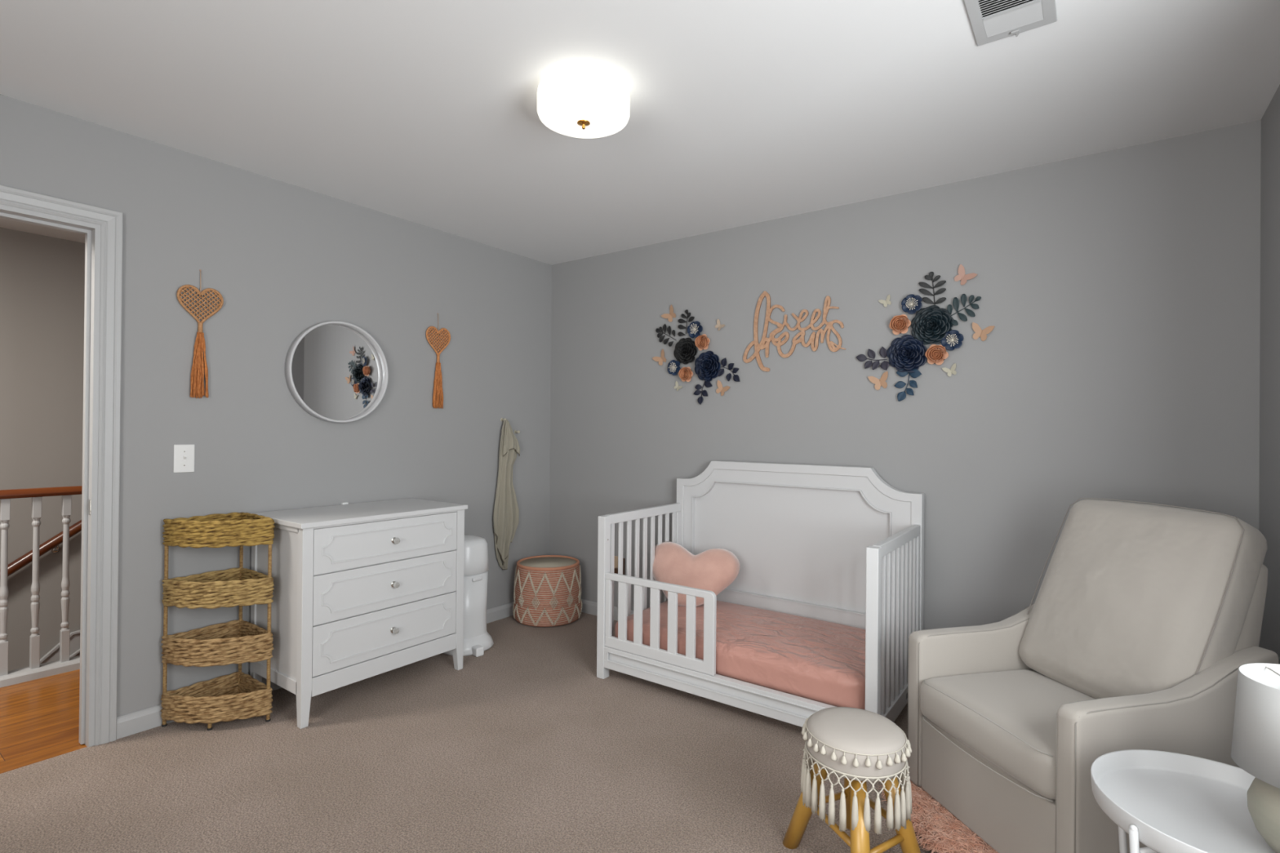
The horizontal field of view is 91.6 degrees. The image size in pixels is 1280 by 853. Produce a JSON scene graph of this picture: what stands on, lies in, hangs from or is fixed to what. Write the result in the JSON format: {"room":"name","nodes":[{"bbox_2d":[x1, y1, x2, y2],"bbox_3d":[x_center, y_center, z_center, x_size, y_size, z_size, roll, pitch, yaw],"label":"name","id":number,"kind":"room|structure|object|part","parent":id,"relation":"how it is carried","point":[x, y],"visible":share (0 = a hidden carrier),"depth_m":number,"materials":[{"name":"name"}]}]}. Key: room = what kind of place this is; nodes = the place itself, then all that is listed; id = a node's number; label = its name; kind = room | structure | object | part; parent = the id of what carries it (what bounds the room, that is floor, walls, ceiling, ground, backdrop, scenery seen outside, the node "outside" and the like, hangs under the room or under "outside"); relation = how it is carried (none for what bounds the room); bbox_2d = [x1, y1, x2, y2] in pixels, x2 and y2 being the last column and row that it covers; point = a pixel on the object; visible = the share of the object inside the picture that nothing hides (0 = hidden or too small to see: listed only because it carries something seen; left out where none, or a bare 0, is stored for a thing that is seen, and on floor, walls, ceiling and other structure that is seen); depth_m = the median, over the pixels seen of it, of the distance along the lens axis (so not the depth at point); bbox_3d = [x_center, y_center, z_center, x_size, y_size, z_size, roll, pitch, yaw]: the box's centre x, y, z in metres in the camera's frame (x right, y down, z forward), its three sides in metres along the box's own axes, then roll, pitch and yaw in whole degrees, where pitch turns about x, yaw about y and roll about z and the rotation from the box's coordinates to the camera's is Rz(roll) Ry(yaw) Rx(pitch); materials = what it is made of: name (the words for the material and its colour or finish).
{"room":"bedroom","nodes":[
{"label":"bedroom","id":0,"kind":"room"},
{"bbox_2d":[0,93,551,717],"bbox_3d":[-2.863,1.105,3.367,2.250,4.690,5.000,0,0,36],"label":"wall","id":1,"kind":"structure","parent":0,"point":[284,260],"depth_m":3.15,"materials":[{"name":"grey paint"}]},
{"bbox_2d":[7,520,81,577],"bbox_3d":[-3.677,0.729,3.904,0.098,1.119,1.535,0,0,36],"label":"stair handrail","id":2,"kind":"object","parent":1,"relation":"attached to","point":[52,544],"visible":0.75,"depth_m":3.84,"materials":[{"name":"brown wood"}]},
{"bbox_2d":[40,630,79,664],"bbox_3d":[-3.627,1.792,4.038,0.031,0.948,2.207,0,0,36],"label":"trim","id":3,"kind":"structure","parent":1,"relation":"attached to","point":[53,655],"depth_m":3.99,"materials":[{"name":"grey wood"}]},
{"bbox_2d":[0,184,123,747],"bbox_3d":[-2.415,0.203,2.152,0.142,2.131,0.940,0,0,36],"label":"door frame","id":4,"kind":"structure","parent":1,"relation":"in","point":[103,228],"depth_m":2.45,"materials":[{"name":"grey wood"}]},
{"bbox_3d":[-2.162,0.317,2.443,0.036,0.060,0.005,0,0,36],"label":"strike plate","id":5,"kind":"part","parent":4,"relation":"part of","materials":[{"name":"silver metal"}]},
{"bbox_2d":[173,444,194,472],"bbox_3d":[-1.959,0.138,2.676,0.016,0.120,0.076,0,0,36],"label":"light switch","id":6,"kind":"object","parent":1,"relation":"attached to","point":[184,455],"visible":1,"depth_m":2.68,"materials":[{"name":"white plastic"}]},
{"bbox_2d":[176,269,223,398],"bbox_3d":[-1.920,-0.405,2.717,0.025,0.565,0.177,0,0,36],"label":"heart","id":7,"kind":"object","parent":1,"relation":"attached to","point":[197,389],"visible":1,"depth_m":2.71,"materials":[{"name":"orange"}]},
{"bbox_2d":[116,602,513,739],"bbox_3d":[-1.979,1.212,2.659,0.014,0.084,4.500,0,0,36],"label":"baseboard","id":8,"kind":"structure","parent":1,"relation":"attached to","point":[135,722],"depth_m":2.58,"materials":[{"name":"grey wood"}]},
{"bbox_2d":[284,320,388,422],"bbox_3d":[-1.547,-0.279,3.205,0.052,0.518,0.518,0,0,36],"label":"round mirror","id":9,"kind":"object","parent":1,"relation":"attached to","point":[335,371],"visible":1,"depth_m":3.21,"materials":[{"name":"grey mirror"}]},
{"bbox_2d":[426,313,450,408],"bbox_3d":[-1.200,-0.392,3.702,0.026,0.569,0.173,0,0,36],"label":"heart","id":10,"kind":"object","parent":1,"relation":"attached to","point":[437,396],"visible":1,"depth_m":3.69,"materials":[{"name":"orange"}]},
{"bbox_3d":[-0.898,-0.045,4.105,0.042,0.024,0.024,0,0,36],"label":"wall hook","id":11,"kind":"object","parent":1,"relation":"attached to","visible":0},
{"bbox_2d":[493,419,519,569],"bbox_3d":[-0.876,0.452,4.113,0.064,0.994,0.218,0,0,36],"label":"towel","id":12,"kind":"object","parent":11,"relation":"hanging from","point":[506,510],"visible":1,"depth_m":4.09,"materials":[{"name":"beige fabric"}]},
{"bbox_2d":[0,612,938,852],"bbox_3d":[-0.949,1.291,1.967,4.835,0.060,4.800,0,0,36],"label":"floor","id":13,"kind":"structure","parent":0,"point":[522,748],"depth_m":2.28,"materials":[{"name":"carpet"}]},
{"bbox_2d":[0,485,82,687],"bbox_3d":[-3.113,0.779,2.996,0.110,0.942,3.300,0,0,36],"label":"balustrade","id":14,"kind":"object","parent":13,"relation":"on","point":[65,664],"visible":0.59,"depth_m":3.10,"materials":[{"name":"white wood"}]},
{"bbox_3d":[-3.050,0.330,3.079,0.058,0.043,2.700,0,0,36],"label":"handrail","id":15,"kind":"part","parent":14,"relation":"part of","materials":[{"name":"brown wood"}]},
{"bbox_2d":[160,512,275,730],"bbox_3d":[-1.783,0.821,2.630,0.325,0.870,0.314,0,0,36],"label":"shelf","id":16,"kind":"object","parent":13,"relation":"on","point":[233,696],"visible":1,"depth_m":2.59,"materials":[{"name":"brown wicker"}]},
{"bbox_3d":[-1.988,0.855,2.607,0.015,0.799,0.015,0,0,14],"label":"post","id":17,"kind":"part","parent":16,"relation":"part of","materials":[{"name":"wicker"}]},
{"bbox_3d":[-1.817,0.857,2.832,0.015,0.799,0.015,1,0,-31],"label":"post","id":18,"kind":"part","parent":16,"relation":"part of","materials":[{"name":"wicker"}]},
{"bbox_3d":[-1.585,0.859,2.660,0.015,0.799,0.015,1,0,-31],"label":"post","id":19,"kind":"part","parent":16,"relation":"part of","materials":[{"name":"wicker"}]},
{"bbox_2d":[249,497,467,728],"bbox_3d":[-1.355,0.830,3.061,0.539,0.864,0.848,0,0,36],"label":"dresser","id":20,"kind":"object","parent":13,"relation":"on","point":[362,591],"visible":0.99,"depth_m":2.83,"materials":[{"name":"grey wood"}]},
{"bbox_3d":[-1.770,0.840,2.882,0.040,0.834,0.045,0,0,36],"label":"leg","id":21,"kind":"part","parent":20,"relation":"part of","materials":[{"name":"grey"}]},
{"bbox_3d":[-1.603,1.101,2.735,0.410,0.055,0.008,0,0,36],"label":"trim","id":22,"kind":"part","parent":20,"relation":"part of","materials":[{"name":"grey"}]},
{"bbox_3d":[-1.597,0.435,2.737,0.410,0.022,0.008,0,0,36],"label":"trim","id":23,"kind":"part","parent":20,"relation":"part of","materials":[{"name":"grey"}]},
{"bbox_3d":[-1.413,0.842,2.621,0.046,0.834,0.045,0,0,36],"label":"leg","id":24,"kind":"part","parent":20,"relation":"part of","materials":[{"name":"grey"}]},
{"bbox_3d":[-1.182,1.106,2.932,0.038,0.078,0.734,0,0,36],"label":"rail","id":25,"kind":"part","parent":20,"relation":"part of","materials":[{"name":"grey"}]},
{"bbox_3d":[-1.172,0.957,2.927,0.014,0.211,0.730,0,0,36],"label":"drawer","id":26,"kind":"part","parent":20,"relation":"part of","materials":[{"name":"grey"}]},
{"bbox_3d":[-1.171,0.742,2.928,0.014,0.209,0.730,0,0,36],"label":"drawer","id":27,"kind":"part","parent":20,"relation":"part of","materials":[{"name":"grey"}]},
{"bbox_3d":[-1.172,0.433,2.932,0.028,0.008,0.734,0,0,36],"label":"rail","id":28,"kind":"part","parent":20,"relation":"part of","materials":[{"name":"grey wood"}]},
{"bbox_3d":[-1.169,0.536,2.929,0.014,0.194,0.730,0,0,36],"label":"drawer","id":29,"kind":"part","parent":20,"relation":"part of","materials":[{"name":"grey wood"}]},
{"bbox_3d":[-1.165,0.957,2.921,0.006,0.139,0.664,0,0,36],"label":"moulding","id":30,"kind":"part","parent":20,"relation":"part of","materials":[{"name":"grey wood"}]},
{"bbox_3d":[-1.163,0.742,2.922,0.006,0.137,0.664,0,0,36],"label":"moulding","id":31,"kind":"part","parent":20,"relation":"part of","materials":[{"name":"grey wood"}]},
{"bbox_3d":[-1.161,0.536,2.923,0.006,0.122,0.664,0,0,36],"label":"moulding","id":32,"kind":"part","parent":20,"relation":"part of","materials":[{"name":"grey wood"}]},
{"bbox_3d":[-1.149,0.958,2.918,0.035,0.030,0.031,0,0,36],"label":"knob","id":33,"kind":"part","parent":20,"relation":"part of","materials":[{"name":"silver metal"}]},
{"bbox_3d":[-1.147,0.743,2.919,0.035,0.030,0.031,0,0,36],"label":"knob","id":34,"kind":"part","parent":20,"relation":"part of","materials":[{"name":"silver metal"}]},
{"bbox_3d":[-1.145,0.536,2.920,0.035,0.030,0.031,0,0,36],"label":"knob","id":35,"kind":"part","parent":20,"relation":"part of","materials":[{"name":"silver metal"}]},
{"bbox_3d":[-0.953,0.849,3.250,0.046,0.834,0.045,0,0,36],"label":"leg","id":36,"kind":"part","parent":20,"relation":"part of","materials":[{"name":"grey wood"}]},
{"bbox_2d":[443,535,493,657],"bbox_3d":[-0.992,0.950,3.569,0.357,0.635,0.300,0,0,36],"label":"pail","id":37,"kind":"object","parent":13,"relation":"on","point":[477,640],"visible":0.58,"depth_m":3.49,"materials":[{"name":"white plastic"}]},
{"bbox_3d":[-1.007,0.733,3.582,0.254,0.201,0.238,0,0,36],"label":"lid","id":38,"kind":"part","parent":37,"relation":"part of","materials":[{"name":"white plastic"}]},
{"bbox_2d":[512,555,582,626],"bbox_3d":[-0.612,1.081,4.138,0.456,0.372,0.455,0,0,42],"label":"laundry basket","id":39,"kind":"object","parent":13,"relation":"on","point":[547,592],"visible":1,"depth_m":3.96,"materials":[{"name":"pink wicker"}]},
{"bbox_2d":[596,460,924,727],"bbox_3d":[0.571,0.739,3.067,1.378,1.080,0.785,0,0,36],"label":"bed","id":40,"kind":"object","parent":13,"relation":"on","point":[844,545],"visible":0.88,"depth_m":3.14,"materials":[{"name":"grey wood"}]},
{"bbox_3d":[-0.185,0.864,3.162,0.046,0.818,0.048,0,0,36],"label":"corner post","id":41,"kind":"part","parent":40,"relation":"part of","materials":[{"name":"grey wood"}]},
{"bbox_3d":[0.030,0.836,3.459,0.030,0.760,0.684,0,0,36],"label":"rail","id":42,"kind":"part","parent":40,"relation":"part of","materials":[{"name":"grey wood"}]},
{"bbox_3d":[0.082,0.923,2.959,0.626,0.370,0.024,0,0,36],"label":"guard rail","id":43,"kind":"part","parent":40,"relation":"part of","materials":[{"name":"grey wood"}]},
{"bbox_3d":[0.339,1.153,2.753,1.244,0.051,0.011,0,0,36],"label":"rail moulding","id":44,"kind":"part","parent":40,"relation":"part of","materials":[{"name":"grey wood"}]},
{"bbox_3d":[0.348,1.163,2.766,1.286,0.105,0.038,0,0,36],"label":"rail","id":45,"kind":"part","parent":40,"relation":"part of","materials":[{"name":"grey wood"}]},
{"bbox_2d":[614,600,865,710],"bbox_3d":[0.565,1.064,3.063,1.271,0.206,0.672,0,0,36],"label":"mattress","id":46,"kind":"object","parent":40,"relation":"on","point":[818,660],"visible":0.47,"depth_m":2.77,"materials":[{"name":"pink fabric"}]},
{"bbox_2d":[653,541,739,606],"bbox_3d":[0.286,0.819,3.442,0.521,0.314,0.226,0,0,24],"label":"heart pillow","id":47,"kind":"object","parent":46,"relation":"on","point":[713,570],"visible":0.89,"depth_m":3.38,"materials":[{"name":"pink fabric"}]},
{"bbox_3d":[0.769,0.627,3.364,1.130,0.621,0.029,0,0,36],"label":"panel moulding","id":48,"kind":"part","parent":40,"relation":"part of","materials":[{"name":"grey wood"}]},
{"bbox_3d":[0.783,0.715,3.356,1.278,0.934,0.024,0,0,36],"label":"frame","id":49,"kind":"part","parent":40,"relation":"part of","materials":[{"name":"grey wood"}]},
{"bbox_3d":[0.781,0.712,3.354,1.378,1.020,0.030,0,0,36],"label":"headboard frame","id":50,"kind":"part","parent":40,"relation":"part of","materials":[{"name":"grey wood"}]},
{"bbox_3d":[0.796,0.713,3.375,1.378,1.020,0.022,0,0,36],"label":"headboard","id":51,"kind":"part","parent":40,"relation":"part of","materials":[{"name":"grey wood"}]},
{"bbox_3d":[0.891,0.870,2.377,0.046,0.818,0.048,0,0,36],"label":"corner post","id":52,"kind":"part","parent":40,"relation":"part of","materials":[{"name":"grey wood"}]},
{"bbox_3d":[1.109,0.842,2.671,0.030,0.760,0.684,0,0,36],"label":"rail","id":53,"kind":"part","parent":40,"relation":"part of","materials":[{"name":"grey wood"}]},
{"bbox_2d":[782,706,920,852],"bbox_3d":[0.621,1.062,1.783,0.305,0.424,0.393,1,0,-22],"label":"stool","id":54,"kind":"object","parent":13,"relation":"on","point":[859,746],"visible":1,"depth_m":1.71,"materials":[{"name":"grey fabric"}]},
{"bbox_3d":[0.505,1.110,1.867,0.157,0.327,0.051,0,0,36],"label":"leg","id":55,"kind":"part","parent":54,"relation":"part of","materials":[{"name":"brown wood"}]},
{"bbox_3d":[0.658,1.111,1.929,0.051,0.328,0.173,0,0,17],"label":"leg","id":56,"kind":"part","parent":54,"relation":"part of","materials":[{"name":"brown wood"}]},
{"bbox_3d":[0.619,0.906,1.792,0.276,0.064,0.276,0,0,36],"label":"trim cord","id":57,"kind":"part","parent":54,"relation":"part of","materials":[{"name":"beige fabric"}]},
{"bbox_3d":[0.619,0.903,1.792,0.273,0.106,0.273,0,0,36],"label":"seat","id":58,"kind":"part","parent":54,"relation":"part of","materials":[{"name":"grey fabric"}]},
{"bbox_3d":[0.582,1.109,1.644,0.051,0.329,0.187,0,0,14],"label":"leg","id":59,"kind":"part","parent":54,"relation":"part of","materials":[{"name":"brown wood"}]},
{"bbox_3d":[0.738,1.112,1.740,0.146,0.327,0.051,0,0,24],"label":"leg","id":60,"kind":"part","parent":54,"relation":"part of","materials":[{"name":"brown wood"}]},
{"bbox_2d":[878,757,997,852],"bbox_3d":[1.360,1.261,2.019,1.127,0.040,1.168,0,0,36],"label":"shag rug","id":61,"kind":"object","parent":13,"relation":"on","point":[942,831],"visible":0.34,"depth_m":1.92,"materials":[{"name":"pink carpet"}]},
{"bbox_2d":[907,497,1279,852],"bbox_3d":[1.385,0.759,1.962,0.800,1.023,0.658,1,0,-13],"label":"glider chair","id":62,"kind":"object","parent":61,"relation":"on","point":[1138,631],"visible":0.94,"depth_m":1.84,"materials":[{"name":"grey fabric"}]},
{"bbox_3d":[1.289,0.933,2.245,0.700,0.628,0.064,1,0,-13],"label":"arm","id":63,"kind":"part","parent":62,"relation":"part of","materials":[{"name":"grey fabric"}]},
{"bbox_2d":[920,669,1095,799],"bbox_3d":[1.234,0.925,1.927,0.494,0.179,0.528,1,0,-13],"label":"seat cushion","id":64,"kind":"object","parent":62,"relation":"on","point":[1003,722],"depth_m":1.89,"materials":[{"name":"grey fabric"}]},
{"bbox_2d":[1018,499,1267,698],"bbox_3d":[1.586,0.571,2.015,0.390,0.629,0.574,1,0,-13],"label":"cushion","id":65,"kind":"object","parent":62,"relation":"on","point":[1132,598],"depth_m":1.89,"materials":[{"name":"grey fabric"}]},
{"bbox_3d":[1.423,0.932,1.666,0.700,0.628,0.064,1,0,-13],"label":"arm","id":66,"kind":"part","parent":62,"relation":"part of","materials":[{"name":"grey fabric"}]},
{"bbox_3d":[1.621,0.817,2.025,0.243,0.860,0.562,1,0,-13],"label":"frame","id":67,"kind":"part","parent":62,"relation":"part of","materials":[{"name":"grey fabric"}]},
{"bbox_2d":[1090,749,1275,852],"bbox_3d":[1.172,1.019,1.248,0.436,0.517,0.436,0,0,36],"label":"side table","id":68,"kind":"object","parent":13,"relation":"on","point":[1165,802],"visible":0.95,"depth_m":1.32,"materials":[{"name":"white metal"}]},
{"bbox_3d":[1.129,1.026,1.450,0.015,0.504,0.051,1,0,-12],"label":"leg","id":69,"kind":"part","parent":68,"relation":"part of","materials":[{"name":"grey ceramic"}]},
{"bbox_3d":[0.970,1.024,1.206,0.051,0.504,0.015,1,0,-12],"label":"leg","id":70,"kind":"part","parent":68,"relation":"part of","materials":[{"name":"white metal"}]},
{"bbox_2d":[1231,662,1279,852],"bbox_3d":[1.253,0.641,1.156,0.224,0.325,0.224,0,0,36],"label":"table lamp","id":71,"kind":"object","parent":68,"relation":"on","point":[1255,741],"visible":1,"depth_m":1.16,"materials":[{"name":"white fabric"}]},
{"bbox_3d":[1.253,0.565,1.157,0.224,0.173,0.224,0,0,36],"label":"lamp shade","id":72,"kind":"part","parent":71,"relation":"part of","materials":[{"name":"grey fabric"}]},
{"bbox_2d":[0,0,1279,264],"bbox_3d":[-1.362,-1.207,2.296,5.915,0.050,5.000,0,0,36],"label":"ceiling","id":73,"kind":"structure","parent":0,"point":[743,113],"depth_m":2.19,"materials":[{"name":"white paint"}]},
{"bbox_2d":[537,67,630,138],"bbox_3d":[-0.195,-1.102,2.161,0.320,0.139,0.320,0,0,36],"label":"ceiling lamp","id":74,"kind":"object","parent":73,"relation":"attached to","point":[587,103],"visible":1,"depth_m":2.07,"materials":[{"name":"white glass"}]},
{"bbox_2d":[963,0,1057,46],"bbox_3d":[1.003,-1.157,1.690,0.202,0.012,0.362,0,0,36],"label":"ceiling vent","id":75,"kind":"object","parent":73,"relation":"in","point":[1001,19],"visible":1,"depth_m":1.75,"materials":[{"name":"grey metal"}]},
{"bbox_3d":[1.102,-1.151,1.823,0.022,0.004,0.030,0,0,36],"label":"lever","id":76,"kind":"part","parent":75,"relation":"part of","materials":[{"name":"grey metal"}]},
{"bbox_2d":[549,120,1261,630],"bbox_3d":[0.868,0.068,3.452,3.905,2.550,0.120,0,0,36],"label":"wall","id":77,"kind":"structure","parent":0,"point":[1119,289],"depth_m":2.89,"materials":[{"name":"grey paint"}]},
{"bbox_2d":[581,599,633,620],"bbox_3d":[0.818,1.241,3.393,3.665,0.084,0.014,0,0,36],"label":"baseboard","id":78,"kind":"structure","parent":77,"relation":"attached to","point":[590,607],"depth_m":4.22,"materials":[{"name":"grey"}]},
{"bbox_2d":[613,555,625,574],"bbox_3d":[-0.148,0.922,4.086,0.095,0.130,0.040,0,0,36],"label":"wall outlet","id":79,"kind":"object","parent":77,"relation":"attached to","point":[615,561],"visible":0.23,"depth_m":4.08,"materials":[{"name":"beige plastic"}]},
{"bbox_3d":[-0.148,0.917,4.107,0.070,0.120,0.006,0,0,36],"label":"plate","id":80,"kind":"part","parent":79,"relation":"part of","materials":[{"name":"beige plastic"}]},
{"bbox_2d":[652,349,666,365],"bbox_3d":[0.123,-0.435,3.914,0.104,0.104,0.015,0,0,36],"label":"butterfly","id":81,"kind":"object","parent":77,"relation":"attached to","point":[662,357],"visible":1,"depth_m":3.91,"materials":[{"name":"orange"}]},
{"bbox_2d":[655,324,676,346],"bbox_3d":[0.161,-0.568,3.885,0.149,0.145,0.016,0,0,36],"label":"sprig","id":82,"kind":"object","parent":77,"relation":"attached to","point":[660,331],"visible":1,"depth_m":3.88,"materials":[{"name":"black paper"}]},
{"bbox_2d":[661,304,675,321],"bbox_3d":[0.179,-0.704,3.876,0.108,0.107,0.016,0,0,36],"label":"butterfly","id":83,"kind":"object","parent":77,"relation":"attached to","point":[670,316],"visible":1,"depth_m":3.87,"materials":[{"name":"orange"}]},
{"bbox_2d":[667,360,680,375],"bbox_3d":[0.210,-0.363,3.833,0.097,0.097,0.025,0,0,36],"label":"anemone","id":84,"kind":"object","parent":77,"relation":"attached to","point":[671,366],"visible":1,"depth_m":3.83,"materials":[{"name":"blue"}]},
{"bbox_2d":[674,381,682,391],"bbox_3d":[0.237,-0.251,3.833,0.063,0.063,0.010,0,0,36],"label":"butterfly","id":85,"kind":"object","parent":77,"relation":"attached to","point":[677,386],"visible":1,"depth_m":3.84,"materials":[{"name":"beige paper"}]},
{"bbox_2d":[673,337,697,364],"bbox_3d":[0.264,-0.460,3.775,0.167,0.163,0.080,0,0,36],"label":"rose","id":86,"kind":"object","parent":77,"relation":"attached to","point":[684,347],"visible":1,"depth_m":3.76,"materials":[{"name":"black paper"}]},
{"bbox_2d":[678,366,693,382],"bbox_3d":[0.277,-0.317,3.777,0.101,0.094,0.032,0,0,36],"label":"rose","id":87,"kind":"object","parent":77,"relation":"attached to","point":[686,374],"visible":1,"depth_m":3.77,"materials":[{"name":"brown paper"}]},
{"bbox_2d":[677,309,694,336],"bbox_3d":[0.283,-0.633,3.796,0.119,0.160,0.016,0,0,36],"label":"sprig","id":88,"kind":"object","parent":77,"relation":"attached to","point":[691,318],"visible":1,"depth_m":3.80,"materials":[{"name":"black paper"}]},
{"bbox_2d":[687,320,702,337],"bbox_3d":[0.330,-0.584,3.748,0.108,0.102,0.025,0,0,36],"label":"anemone","id":89,"kind":"object","parent":77,"relation":"attached to","point":[695,325],"visible":1,"depth_m":3.75,"materials":[{"name":"blue paper"}]},
{"bbox_2d":[694,333,710,351],"bbox_3d":[0.370,-0.503,3.711,0.102,0.098,0.032,0,0,36],"label":"rose","id":90,"kind":"object","parent":77,"relation":"attached to","point":[702,342],"visible":1,"depth_m":3.71,"materials":[{"name":"brown paper"}]},
{"bbox_2d":[693,380,712,404],"bbox_3d":[0.378,-0.201,3.722,0.130,0.143,0.016,0,0,36],"label":"sprig","id":91,"kind":"object","parent":77,"relation":"attached to","point":[707,384],"visible":1,"depth_m":3.73,"materials":[{"name":"blue paper"}]},
{"bbox_2d":[694,351,720,382],"bbox_3d":[0.389,-0.357,3.683,0.179,0.186,0.080,0,0,36],"label":"rose","id":92,"kind":"object","parent":77,"relation":"attached to","point":[707,366],"visible":1,"depth_m":3.67,"materials":[{"name":"blue paper"}]},
{"bbox_2d":[715,318,724,330],"bbox_3d":[0.473,-0.601,3.663,0.071,0.070,0.011,0,0,36],"label":"butterfly","id":93,"kind":"object","parent":77,"relation":"attached to","point":[718,326],"visible":1,"depth_m":3.67,"materials":[{"name":"beige"}]},
{"bbox_2d":[715,380,729,395],"bbox_3d":[0.488,-0.227,3.646,0.096,0.096,0.014,0,0,36],"label":"butterfly","id":94,"kind":"object","parent":77,"relation":"attached to","point":[720,388],"visible":1,"depth_m":3.66,"materials":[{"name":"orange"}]},
{"bbox_2d":[718,357,739,382],"bbox_3d":[0.515,-0.329,3.623,0.151,0.144,0.016,0,0,36],"label":"sprig","id":95,"kind":"object","parent":77,"relation":"attached to","point":[723,362],"visible":1,"depth_m":3.62,"materials":[{"name":"blue paper"}]},
{"bbox_2d":[742,291,845,371],"bbox_3d":[0.831,-0.534,3.400,0.587,0.454,0.009,0,0,36],"label":"sign","id":96,"kind":"object","parent":77,"relation":"attached to","point":[757,347],"visible":1,"depth_m":3.41,"materials":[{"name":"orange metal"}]},
{"bbox_2d":[855,346,889,370],"bbox_3d":[1.175,-0.340,3.142,0.166,0.120,0.016,0,0,36],"label":"sprig","id":97,"kind":"object","parent":77,"relation":"attached to","point":[884,365],"visible":1,"depth_m":3.13,"materials":[{"name":"grey"}]},
{"bbox_2d":[867,371,888,390],"bbox_3d":[1.197,-0.229,3.128,0.098,0.095,0.015,0,0,36],"label":"butterfly","id":98,"kind":"object","parent":77,"relation":"attached to","point":[881,382],"visible":1,"depth_m":3.13,"materials":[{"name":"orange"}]},
{"bbox_2d":[878,293,891,306],"bbox_3d":[1.226,-0.628,3.114,0.062,0.062,0.010,0,0,36],"label":"butterfly","id":99,"kind":"object","parent":77,"relation":"attached to","point":[886,301],"visible":1,"depth_m":3.11,"materials":[{"name":"beige paper"}]},
{"bbox_2d":[888,314,911,334],"bbox_3d":[1.273,-0.501,3.051,0.104,0.099,0.032,0,0,36],"label":"rose","id":100,"kind":"object","parent":77,"relation":"attached to","point":[899,324],"visible":1,"depth_m":3.05,"materials":[{"name":"brown paper"}]},
{"bbox_2d":[886,334,926,373],"bbox_3d":[1.290,-0.356,3.025,0.186,0.188,0.080,0,0,36],"label":"rose","id":101,"kind":"object","parent":77,"relation":"attached to","point":[907,353],"visible":1,"depth_m":3.01,"materials":[{"name":"blue paper"}]},
{"bbox_2d":[901,349,907,355],"bbox_3d":[1.296,-0.356,3.028,0.031,0.031,0.068,0,0,36],"label":"flower","id":102,"kind":"object","parent":101,"relation":"on","point":[904,352],"depth_m":3.01,"materials":[{"name":"blue paper"}]},
{"bbox_2d":[893,368,921,401],"bbox_3d":[1.310,-0.204,3.042,0.126,0.161,0.016,0,0,36],"label":"sprig","id":103,"kind":"object","parent":77,"relation":"attached to","point":[901,396],"visible":1,"depth_m":3.05,"materials":[{"name":"blue paper"}]},
{"bbox_2d":[901,293,922,314],"bbox_3d":[1.321,-0.595,3.024,0.097,0.097,0.025,0,0,36],"label":"anemone","id":104,"kind":"object","parent":77,"relation":"attached to","point":[905,304],"visible":1,"depth_m":3.03,"materials":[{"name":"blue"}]},
{"bbox_2d":[918,271,946,305],"bbox_3d":[1.401,-0.657,2.980,0.124,0.170,0.016,0,0,36],"label":"sprig","id":105,"kind":"object","parent":77,"relation":"attached to","point":[926,300],"visible":1,"depth_m":2.98,"materials":[{"name":"grey paper"}]},
{"bbox_2d":[911,305,954,344],"bbox_3d":[1.383,-0.487,2.958,0.192,0.187,0.080,0,0,36],"label":"rose","id":106,"kind":"object","parent":77,"relation":"attached to","point":[930,324],"visible":1,"depth_m":2.95,"materials":[{"name":"teal paper"}]},
{"bbox_2d":[926,320,933,327],"bbox_3d":[1.387,-0.484,2.962,0.032,0.033,0.068,0,0,36],"label":"flower","id":107,"kind":"object","parent":106,"relation":"on","point":[929,323],"depth_m":2.94,"materials":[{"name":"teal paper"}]},
{"bbox_2d":[924,344,948,364],"bbox_3d":[1.407,-0.342,2.953,0.103,0.101,0.032,0,0,36],"label":"rose","id":108,"kind":"object","parent":77,"relation":"attached to","point":[936,354],"visible":1,"depth_m":2.95,"materials":[{"name":"brown paper"}]},
{"bbox_2d":[942,363,956,376],"bbox_3d":[1.461,-0.266,2.939,0.063,0.063,0.010,0,0,36],"label":"butterfly","id":109,"kind":"object","parent":77,"relation":"attached to","point":[951,371],"visible":1,"depth_m":2.94,"materials":[{"name":"beige paper"}]},
{"bbox_2d":[941,329,964,351],"bbox_3d":[1.464,-0.405,2.918,0.097,0.097,0.025,0,0,36],"label":"anemone","id":110,"kind":"object","parent":77,"relation":"attached to","point":[948,344],"visible":1,"depth_m":2.92,"materials":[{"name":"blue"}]},
{"bbox_2d":[946,293,981,325],"bbox_3d":[1.510,-0.545,2.899,0.143,0.146,0.016,0,0,36],"label":"sprig","id":111,"kind":"object","parent":77,"relation":"attached to","point":[962,317],"visible":1,"depth_m":2.90,"materials":[{"name":"teal paper"}]},
{"bbox_3d":[1.506,-0.549,2.910,0.114,0.067,0.003,0,0,36],"label":"stem","id":112,"kind":"part","parent":111,"relation":"part of","materials":[{"name":"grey paper"}]},
{"bbox_2d":[954,264,977,284],"bbox_3d":[1.519,-0.710,2.899,0.099,0.098,0.014,0,0,36],"label":"butterfly","id":113,"kind":"object","parent":77,"relation":"attached to","point":[962,277],"visible":1,"depth_m":2.91,"materials":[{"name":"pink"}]},
{"bbox_2d":[972,322,995,341],"bbox_3d":[1.576,-0.437,2.854,0.092,0.091,0.015,0,0,36],"label":"butterfly","id":114,"kind":"object","parent":77,"relation":"attached to","point":[980,333],"visible":1,"depth_m":2.87,"materials":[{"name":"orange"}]},
{"bbox_2d":[1258,84,1279,664],"bbox_3d":[0.998,0.057,0.422,0.120,2.550,4.620,0,0,36],"label":"wall","id":115,"kind":"structure","parent":0,"point":[1269,331],"depth_m":2.18,"materials":[{"name":"grey paint"}]}
]}

